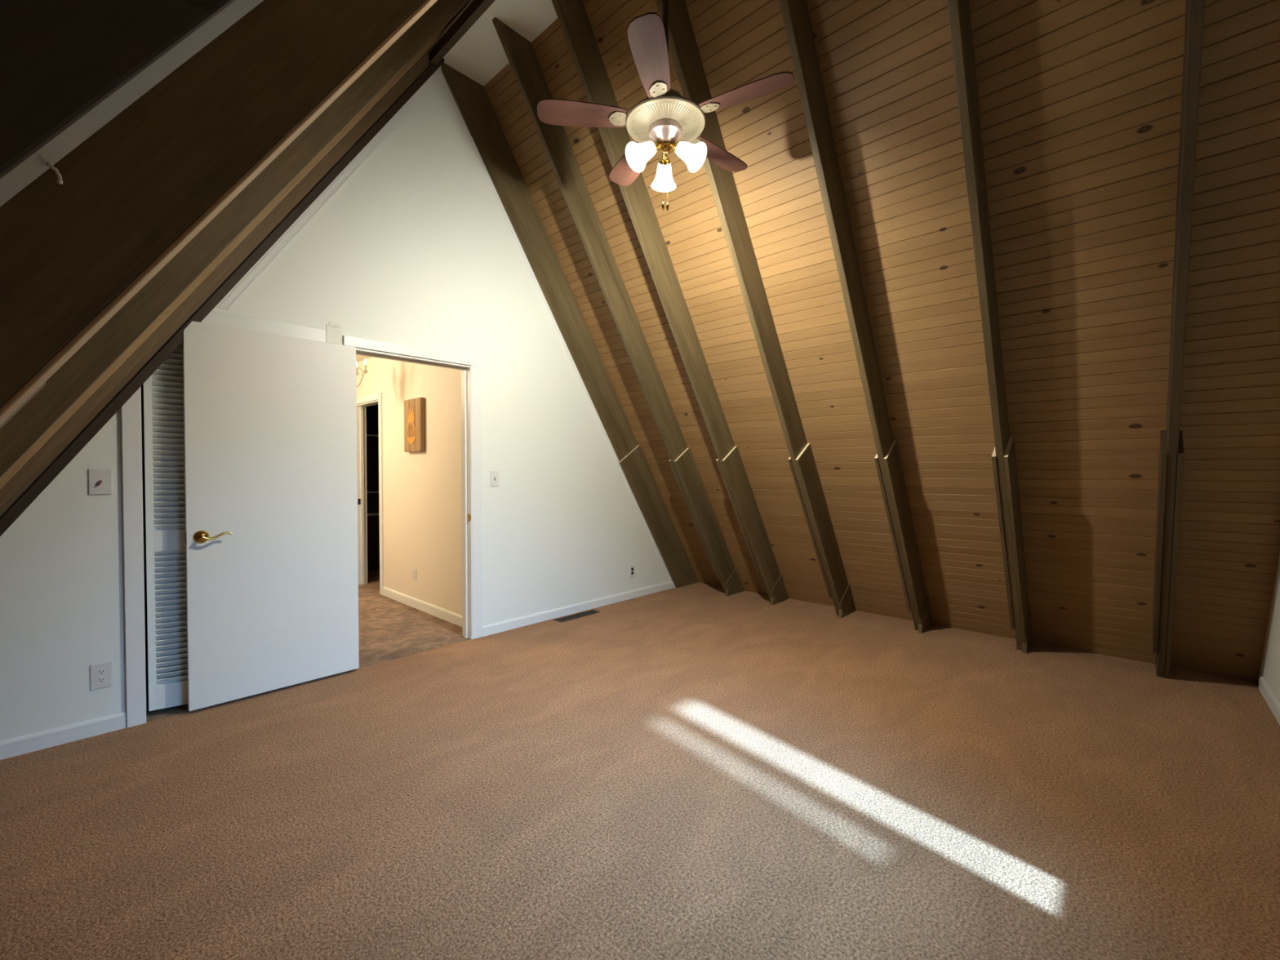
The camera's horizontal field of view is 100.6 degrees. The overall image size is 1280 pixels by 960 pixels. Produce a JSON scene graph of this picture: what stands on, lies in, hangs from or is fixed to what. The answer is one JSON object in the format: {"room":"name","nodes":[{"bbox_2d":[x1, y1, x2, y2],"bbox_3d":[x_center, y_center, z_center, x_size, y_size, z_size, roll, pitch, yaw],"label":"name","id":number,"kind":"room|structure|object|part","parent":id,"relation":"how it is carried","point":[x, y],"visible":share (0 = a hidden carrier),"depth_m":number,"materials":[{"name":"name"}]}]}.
{"room":"attic bedroom","nodes":[
{"label":"attic bedroom","id":0,"kind":"room"},
{"bbox_2d":[141,383,187,684],"bbox_3d":[-2.514,0.012,3.223,0.570,2.400,1.100,1,1,43],"label":"wall","id":1,"kind":"structure","parent":0,"point":[142,385],"depth_m":3.15,"materials":[{"name":"white paint"}]},
{"bbox_2d":[0,66,672,741],"bbox_3d":[-1.469,-1.149,3.826,0.110,4.702,6.083,1,1,43],"label":"wall","id":2,"kind":"structure","parent":0,"point":[417,248],"depth_m":3.70,"materials":[{"name":"white paint"}]},
{"bbox_2d":[0,711,126,759],"bbox_3d":[-2.925,1.192,2.214,0.013,0.078,1.130,1,1,43],"label":"baseboard","id":3,"kind":"structure","parent":2,"relation":"attached to","point":[40,740],"depth_m":2.46,"materials":[{"name":"white paint"}]},
{"bbox_2d":[88,468,112,494],"bbox_3d":[-2.586,0.008,2.548,0.023,0.122,0.079,1,1,43],"label":"light switch","id":4,"kind":"object","parent":2,"relation":"attached to","point":[100,479],"visible":1,"depth_m":2.55,"materials":[{"name":"plastic"}]},
{"bbox_2d":[89,661,112,690],"bbox_3d":[-2.598,0.944,2.564,0.008,0.122,0.076,1,1,43],"label":"outlet","id":5,"kind":"object","parent":2,"relation":"attached to","point":[101,673],"visible":1,"depth_m":2.56,"materials":[{"name":"plastic"}]},
{"bbox_2d":[97,675,106,683],"bbox_3d":[-2.596,0.963,2.563,0.003,0.029,0.029,1,1,43],"label":"socket","id":6,"kind":"object","parent":5,"relation":"attached to","point":[100,679],"depth_m":2.56,"materials":[{"name":"white plastic"}]},
{"bbox_2d":[97,668,106,675],"bbox_3d":[-2.596,0.924,2.562,0.003,0.029,0.029,1,1,43],"label":"socket","id":7,"kind":"object","parent":5,"relation":"attached to","point":[100,671],"depth_m":2.56,"materials":[{"name":"white plastic"}]},
{"bbox_2d":[120,386,146,728],"bbox_3d":[-2.511,0.324,2.636,0.022,1.798,0.071,1,1,43],"label":"trim","id":8,"kind":"structure","parent":2,"relation":"attached to","point":[131,411],"depth_m":2.63,"materials":[{"name":"white paint"}]},
{"bbox_2d":[143,342,187,711],"bbox_3d":[-2.412,0.195,2.814,0.300,1.990,0.030,-1,1,-34],"label":"door","id":9,"kind":"structure","parent":2,"relation":"in","point":[163,391],"depth_m":2.77,"materials":[{"name":"white paint"}]},
{"bbox_2d":[200,310,325,342],"bbox_3d":[-2.157,-0.871,3.002,0.010,0.083,0.685,1,1,43],"label":"trim","id":10,"kind":"structure","parent":2,"relation":"attached to","point":[215,317],"depth_m":3.02,"materials":[{"name":"white paint"}]},
{"bbox_2d":[182,320,359,711],"bbox_3d":[-2.049,0.185,3.040,0.100,2.026,0.837,1,1,43],"label":"door","id":11,"kind":"structure","parent":2,"relation":"in","point":[270,420],"depth_m":3.00,"materials":[{"name":"paint"}]},
{"bbox_3d":[-2.295,0.299,2.782,0.020,0.068,0.068,1,1,43],"label":"handle","id":12,"kind":"part","parent":11,"relation":"part of","materials":[{"name":"gold metal"}]},
{"bbox_3d":[-2.236,0.295,2.803,0.048,0.039,0.134,1,1,43],"label":"lever","id":13,"kind":"part","parent":11,"relation":"part of","materials":[{"name":"gold metal"}]},
{"bbox_2d":[217,104,414,309],"bbox_3d":[-1.911,-1.738,3.252,0.007,1.600,1.085,1,1,43],"label":"trim","id":14,"kind":"structure","parent":2,"relation":"attached to","point":[271,256],"depth_m":3.19,"materials":[{"name":"white paint"}]},
{"bbox_2d":[326,321,342,344],"bbox_3d":[-1.893,-0.909,3.289,0.004,0.130,0.086,1,1,43],"label":"trim","id":15,"kind":"structure","parent":2,"relation":"attached to","point":[334,335],"depth_m":3.29,"materials":[{"name":"paint"}]},
{"bbox_2d":[342,335,482,639],"bbox_3d":[-1.532,0.146,3.691,0.016,2.116,0.951,1,1,43],"label":"trim","id":16,"kind":"structure","parent":2,"relation":"attached to","point":[361,343],"depth_m":3.99,"materials":[{"name":"white paint"}]},
{"bbox_2d":[355,347,471,639],"bbox_3d":[-1.588,0.178,3.726,0.137,2.052,0.831,1,1,43],"label":"trim","id":17,"kind":"structure","parent":2,"relation":"attached to","point":[465,369],"depth_m":4.00,"materials":[{"name":"white paint"}]},
{"bbox_2d":[467,513,471,521],"bbox_3d":[-1.282,0.282,3.990,0.047,0.058,0.004,1,1,43],"label":"strike plate","id":18,"kind":"object","parent":17,"relation":"attached to","point":[468,515],"visible":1,"depth_m":3.99,"materials":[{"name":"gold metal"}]},
{"bbox_2d":[490,471,498,486],"bbox_3d":[-1.123,-0.011,4.125,0.020,0.118,0.074,1,1,43],"label":"light switch","id":19,"kind":"object","parent":2,"relation":"attached to","point":[494,474],"visible":1,"depth_m":4.12,"materials":[{"name":"white plastic"}]},
{"bbox_2d":[466,133,671,579],"bbox_3d":[-0.460,-0.741,4.834,0.007,3.650,2.411,1,1,43],"label":"trim","id":20,"kind":"structure","parent":2,"relation":"attached to","point":[470,139],"depth_m":4.56,"materials":[{"name":"white paint"}]},
{"bbox_2d":[440,62,697,587],"bbox_3d":[-0.379,-1.150,4.904,0.059,4.666,3.017,1,1,43],"label":"rafter","id":21,"kind":"object","parent":2,"relation":"attached to","point":[472,100],"visible":0.97,"depth_m":4.58,"materials":[{"name":"brown wood"}]},
{"bbox_2d":[481,580,675,636],"bbox_3d":[-0.405,1.143,4.927,0.013,0.078,2.363,1,1,43],"label":"baseboard","id":22,"kind":"structure","parent":2,"relation":"attached to","point":[505,625],"depth_m":4.69,"materials":[{"name":"white paint"}]},
{"bbox_2d":[629,564,635,577],"bbox_3d":[-0.077,0.904,5.278,0.008,0.126,0.076,1,1,43],"label":"outlet","id":23,"kind":"object","parent":2,"relation":"attached to","point":[632,567],"visible":1,"depth_m":5.27,"materials":[{"name":"white plastic"}]},
{"bbox_2d":[355,354,371,362],"bbox_3d":[-3.100,-1.305,5.417,4.450,0.050,3.450,1,1,43],"label":"ceiling","id":24,"kind":"structure","parent":0,"point":[358,357],"depth_m":5.59,"materials":[{"name":"paint"}]},
{"bbox_2d":[355,359,368,386],"bbox_3d":[-2.662,-1.053,4.808,0.336,0.430,0.329,1,1,43],"label":"chandelier","id":25,"kind":"object","parent":24,"relation":"hanging from","point":[365,371],"visible":0.14,"depth_m":4.85,"materials":[{"name":"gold metal"}]},
{"bbox_3d":[-2.576,-0.936,4.843,0.078,0.176,0.119,1,1,43],"label":"arm","id":26,"kind":"part","parent":25,"relation":"part of","materials":[{"name":"beige metal"}]},
{"bbox_2d":[366,404,379,570],"bbox_3d":[-2.542,-0.071,6.300,2.100,2.450,1.228,1,1,43],"label":"wall","id":27,"kind":"structure","parent":0,"point":[372,415],"depth_m":6.77,"materials":[{"name":"black"}]},
{"bbox_2d":[366,434,378,436],"bbox_3d":[-3.153,-0.556,6.796,0.305,0.008,1.080,1,1,43],"label":"wire shelf","id":28,"kind":"object","parent":27,"relation":"attached to","point":[373,435],"visible":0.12,"depth_m":6.58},
{"bbox_2d":[366,491,378,493],"bbox_3d":[-3.154,0.148,6.810,0.305,0.008,1.080,1,1,43],"label":"wire shelf","id":29,"kind":"object","parent":27,"relation":"attached to","point":[366,491],"visible":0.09,"depth_m":6.58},
{"bbox_2d":[367,512,379,515],"bbox_3d":[-3.154,0.423,6.815,0.305,0.008,1.080,1,1,43],"label":"wire shelf","id":30,"kind":"object","parent":27,"relation":"attached to","point":[378,513],"visible":0.11,"depth_m":6.58,"materials":[{"name":"metal"}]},
{"bbox_2d":[355,356,462,615],"bbox_3d":[-2.865,-0.060,5.694,4.450,2.450,0.100,1,1,43],"label":"wall","id":31,"kind":"structure","parent":0,"point":[422,493],"depth_m":4.78,"materials":[{"name":"paint"}]},
{"bbox_2d":[356,400,377,584],"bbox_3d":[-2.857,0.170,5.690,0.655,1.990,0.100,1,1,43],"label":"trim","id":32,"kind":"structure","parent":31,"relation":"attached to","point":[361,408],"depth_m":5.89,"materials":[{"name":"white paint"}]},
{"bbox_2d":[356,392,383,595],"bbox_3d":[-2.896,0.139,5.647,0.779,2.054,0.016,1,1,43],"label":"trim","id":33,"kind":"structure","parent":31,"relation":"attached to","point":[378,397],"depth_m":5.39,"materials":[{"name":"white paint"}]},
{"bbox_2d":[412,568,416,581],"bbox_3d":[-2.088,0.875,4.915,0.078,0.112,0.008,1,1,43],"label":"outlet","id":34,"kind":"object","parent":31,"relation":"attached to","point":[414,571],"visible":1,"depth_m":4.91,"materials":[{"name":"white plastic"}]},
{"bbox_2d":[404,397,425,452],"bbox_3d":[-2.051,-0.496,4.829,0.338,0.477,0.048,1,1,43],"label":"wall sign","id":35,"kind":"object","parent":31,"relation":"attached to","point":[415,408],"visible":1,"depth_m":4.77,"materials":[{"name":"brown wood"}]},
{"bbox_3d":[-2.073,-0.604,4.817,0.174,0.172,0.003,1,1,43],"label":"pineapple crown","id":36,"kind":"part","parent":35,"relation":"part of","materials":[{"name":"orange wood"}]},
{"bbox_2d":[382,586,462,626],"bbox_3d":[-1.950,1.139,4.788,1.803,0.088,0.013,1,1,43],"label":"baseboard","id":37,"kind":"structure","parent":31,"relation":"attached to","point":[450,616],"depth_m":4.76,"materials":[{"name":"white paint"}]},
{"bbox_2d":[429,0,557,86],"bbox_3d":[0.204,-2.941,2.421,4.205,0.020,0.432,1,1,43],"label":"ceiling","id":38,"kind":"structure","parent":0,"point":[479,55],"depth_m":3.52,"materials":[{"name":"white paint"}]},
{"bbox_2d":[429,0,495,64],"bbox_3d":[0.087,-2.890,2.266,4.160,0.075,0.045,1,1,43],"label":"beam","id":39,"kind":"structure","parent":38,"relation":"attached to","point":[477,8],"depth_m":3.41,"materials":[{"name":"brown wood"}]},
{"bbox_2d":[536,0,795,211],"bbox_3d":[0.146,-2.068,2.388,1.086,1.723,1.058,1,1,43],"label":"ceiling fan","id":40,"kind":"object","parent":38,"relation":"hanging from","point":[664,121],"visible":1,"depth_m":2.31,"materials":[{"name":"brown wood"}]},
{"bbox_3d":[-0.253,-1.603,2.332,0.390,0.006,0.132,0,-10,-7],"label":"blade","id":41,"kind":"part","parent":40,"relation":"part of","materials":[{"name":"brown wood"}]},
{"bbox_3d":[-0.055,-1.596,2.355,0.170,0.008,0.072,0,-10,-7],"label":"blade arm","id":42,"kind":"part","parent":40,"relation":"part of","materials":[{"name":"white metal"}]},
{"bbox_3d":[-0.043,-1.610,2.712,0.132,0.006,0.390,12,-4,-25],"label":"blade","id":43,"kind":"part","parent":40,"relation":"part of","materials":[{"name":"brown wood"}]},
{"bbox_3d":[0.001,-1.418,2.325,0.117,0.134,0.138,1,1,43],"label":"lamp shade","id":44,"kind":"part","parent":40,"relation":"part of","materials":[{"name":"white glass"}]},
{"bbox_3d":[0.044,-1.597,2.014,0.132,0.006,0.390,-11,-1,11],"label":"blade","id":45,"kind":"part","parent":40,"relation":"part of","materials":[{"name":"brown wood"}]},
{"bbox_3d":[0.067,-1.472,2.358,0.057,0.062,0.080,1,1,43],"label":"light arm","id":46,"kind":"part","parent":40,"relation":"part of","materials":[{"name":"gold metal"}]},
{"bbox_3d":[0.083,-1.593,2.210,0.072,0.008,0.170,-11,-1,11],"label":"blade arm","id":47,"kind":"part","parent":40,"relation":"part of","materials":[{"name":"white metal"}]},
{"bbox_3d":[0.103,-1.231,2.384,0.014,0.042,0.014,1,1,43],"label":"pull knob","id":48,"kind":"part","parent":40,"relation":"part of","materials":[{"name":"gold metal"}]},
{"bbox_3d":[0.104,-1.359,2.381,0.003,0.222,0.003,1,1,43],"label":"pull chain","id":49,"kind":"part","parent":40,"relation":"part of","materials":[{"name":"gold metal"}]},
{"bbox_3d":[0.102,-1.422,2.510,0.114,0.134,0.138,1,1,23],"label":"lamp shade","id":50,"kind":"part","parent":40,"relation":"part of","materials":[{"name":"white glass"}]},
{"bbox_3d":[0.115,-1.473,2.430,0.056,0.061,0.079,0,1,-6],"label":"light arm","id":51,"kind":"part","parent":40,"relation":"part of","materials":[{"name":"gold metal"}]},
{"bbox_3d":[0.114,-1.595,2.377,0.356,0.054,0.356,1,1,43],"label":"flared dish","id":52,"kind":"part","parent":40,"relation":"part of","materials":[{"name":"white metal"}]},
{"bbox_3d":[0.123,-1.359,2.382,0.003,0.228,0.003,1,1,43],"label":"pull chain","id":53,"kind":"part","parent":40,"relation":"part of","materials":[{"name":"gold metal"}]},
{"bbox_3d":[0.160,-1.472,2.358,0.080,0.062,0.056,1,1,43],"label":"light arm","id":54,"kind":"part","parent":40,"relation":"part of","materials":[{"name":"gold metal"}]},
{"bbox_3d":[0.225,-1.418,2.325,0.138,0.134,0.118,1,1,43],"label":"lamp shade","id":55,"kind":"part","parent":40,"relation":"part of","materials":[{"name":"white glass"}]},
{"bbox_3d":[0.237,-1.598,2.494,0.170,0.008,0.072,-1,12,-43],"label":"blade arm","id":56,"kind":"part","parent":40,"relation":"part of","materials":[{"name":"white metal"}]},
{"bbox_3d":[0.263,-1.595,2.297,0.170,0.008,0.072,1,12,29],"label":"blade arm","id":57,"kind":"part","parent":40,"relation":"part of","materials":[{"name":"white metal"}]},
{"bbox_3d":[0.384,-1.608,2.630,0.390,0.006,0.132,-1,12,-43],"label":"blade","id":58,"kind":"part","parent":40,"relation":"part of","materials":[{"name":"brown wood"}]},
{"bbox_3d":[0.438,-1.600,2.199,0.390,0.006,0.132,1,12,29],"label":"blade","id":59,"kind":"part","parent":40,"relation":"part of","materials":[{"name":"brown wood"}]},
{"bbox_2d":[0,568,1279,959],"bbox_3d":[-1.521,1.224,3.960,9.015,0.050,6.600,1,1,43],"label":"floor","id":60,"kind":"structure","parent":0,"point":[694,771],"depth_m":2.02,"materials":[{"name":"beige carpet"}]},
{"bbox_2d":[553,609,599,622],"bbox_3d":[-0.545,1.185,4.640,0.104,0.006,0.445,1,1,43],"label":"floor vent","id":61,"kind":"object","parent":60,"relation":"in","point":[564,619],"visible":1,"depth_m":4.63,"materials":[{"name":"brown metal"}]},
{"bbox_2d":[457,0,1279,682],"bbox_3d":[1.249,-0.942,3.578,4.435,5.092,3.303,1,1,43],"label":"wall","id":62,"kind":"structure","parent":0,"point":[1079,100],"depth_m":2.98,"materials":[{"name":"brown wood"}]},
{"bbox_2d":[492,17,744,595],"bbox_3d":[0.056,-1.142,4.500,0.086,4.666,3.017,1,1,43],"label":"rafter","id":63,"kind":"object","parent":62,"relation":"attached to","point":[520,53],"visible":0.98,"depth_m":4.22,"materials":[{"name":"brown wood"}]},
{"bbox_2d":[551,0,788,604],"bbox_3d":[0.431,-1.135,4.151,0.086,4.666,3.017,1,1,43],"label":"rafter","id":64,"kind":"object","parent":62,"relation":"attached to","point":[572,16],"visible":1,"depth_m":3.94,"materials":[{"name":"brown wood"}]},
{"bbox_2d":[655,0,855,617],"bbox_3d":[0.911,-1.127,3.705,0.086,4.666,3.017,1,1,43],"label":"rafter","id":65,"kind":"object","parent":62,"relation":"attached to","point":[682,45],"visible":1,"depth_m":3.58,"materials":[{"name":"brown wood"}]},
{"bbox_2d":[779,0,933,633],"bbox_3d":[1.374,-1.118,3.276,0.086,4.666,3.017,1,1,43],"label":"rafter","id":66,"kind":"object","parent":62,"relation":"attached to","point":[795,13],"visible":1,"depth_m":3.15,"materials":[{"name":"brown wood"}]},
{"bbox_2d":[946,0,1032,653],"bbox_3d":[1.862,-1.109,2.822,0.086,4.666,3.017,1,1,43],"label":"rafter","id":67,"kind":"object","parent":62,"relation":"attached to","point":[1003,456],"visible":1,"depth_m":2.81,"materials":[{"name":"brown wood"}]},
{"bbox_2d":[1152,0,1204,679],"bbox_3d":[2.382,-1.099,2.339,0.080,4.666,3.017,1,1,43],"label":"rafter","id":68,"kind":"object","parent":62,"relation":"attached to","point":[1171,454],"visible":1,"depth_m":2.46,"materials":[{"name":"brown wood"}]},
{"bbox_2d":[1257,552,1279,703],"bbox_3d":[1.696,-1.091,0.886,0.120,4.702,6.083,1,1,43],"label":"wall","id":69,"kind":"structure","parent":0,"point":[1269,670],"depth_m":2.86,"materials":[{"name":"white paint"}]},
{"bbox_2d":[1258,675,1279,725],"bbox_3d":[2.763,1.198,2.178,0.013,0.078,2.520,1,1,43],"label":"baseboard","id":70,"kind":"structure","parent":69,"relation":"attached to","point":[1270,699],"depth_m":2.86,"materials":[{"name":"white paint"}]},
{"label":"wall","id":71,"kind":"structure","parent":0,"visible":0},
{"bbox_2d":[0,0,263,206],"bbox_3d":[-0.168,-1.103,0.557,0.047,4.734,3.062,1,1,43],"label":"ceiling beam","id":72,"kind":"structure","parent":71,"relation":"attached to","point":[68,68],"depth_m":0.34,"materials":[{"name":"brown wood"}]},
{"bbox_2d":[46,163,62,184],"bbox_3d":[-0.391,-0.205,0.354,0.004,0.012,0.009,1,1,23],"label":"hook","id":73,"kind":"object","parent":72,"relation":"attached to","point":[60,181],"visible":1,"depth_m":0.36,"materials":[{"name":"grey metal"}]},
{"bbox_2d":[0,0,437,428],"bbox_3d":[-0.899,-1.116,1.236,0.150,4.734,3.062,1,1,43],"label":"rafter","id":74,"kind":"object","parent":71,"relation":"attached to","point":[134,193],"visible":0.95,"depth_m":1.07,"materials":[{"name":"brown wood"}]},
{"bbox_2d":[0,48,444,536],"bbox_3d":[-2.435,-1.144,2.663,0.053,4.734,3.062,1,1,43],"label":"rafter","id":75,"kind":"object","parent":71,"relation":"attached to","point":[246,255],"visible":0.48,"depth_m":2.90,"materials":[{"name":"brown wood"}]},
{"bbox_2d":[0,13,457,506],"bbox_3d":[-2.308,-1.142,2.545,0.076,4.734,3.062,1,1,43],"label":"rafter","id":76,"kind":"object","parent":71,"relation":"attached to","point":[63,427],"visible":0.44,"depth_m":2.50,"materials":[{"name":"brown wood"}]},
{"bbox_2d":[0,0,469,478],"bbox_3d":[-1.847,-1.134,2.117,0.038,4.734,3.062,1,1,43],"label":"rafter","id":77,"kind":"object","parent":71,"relation":"attached to","point":[72,380],"visible":0.42,"depth_m":2.16,"materials":[{"name":"brown wood"}]}
]}

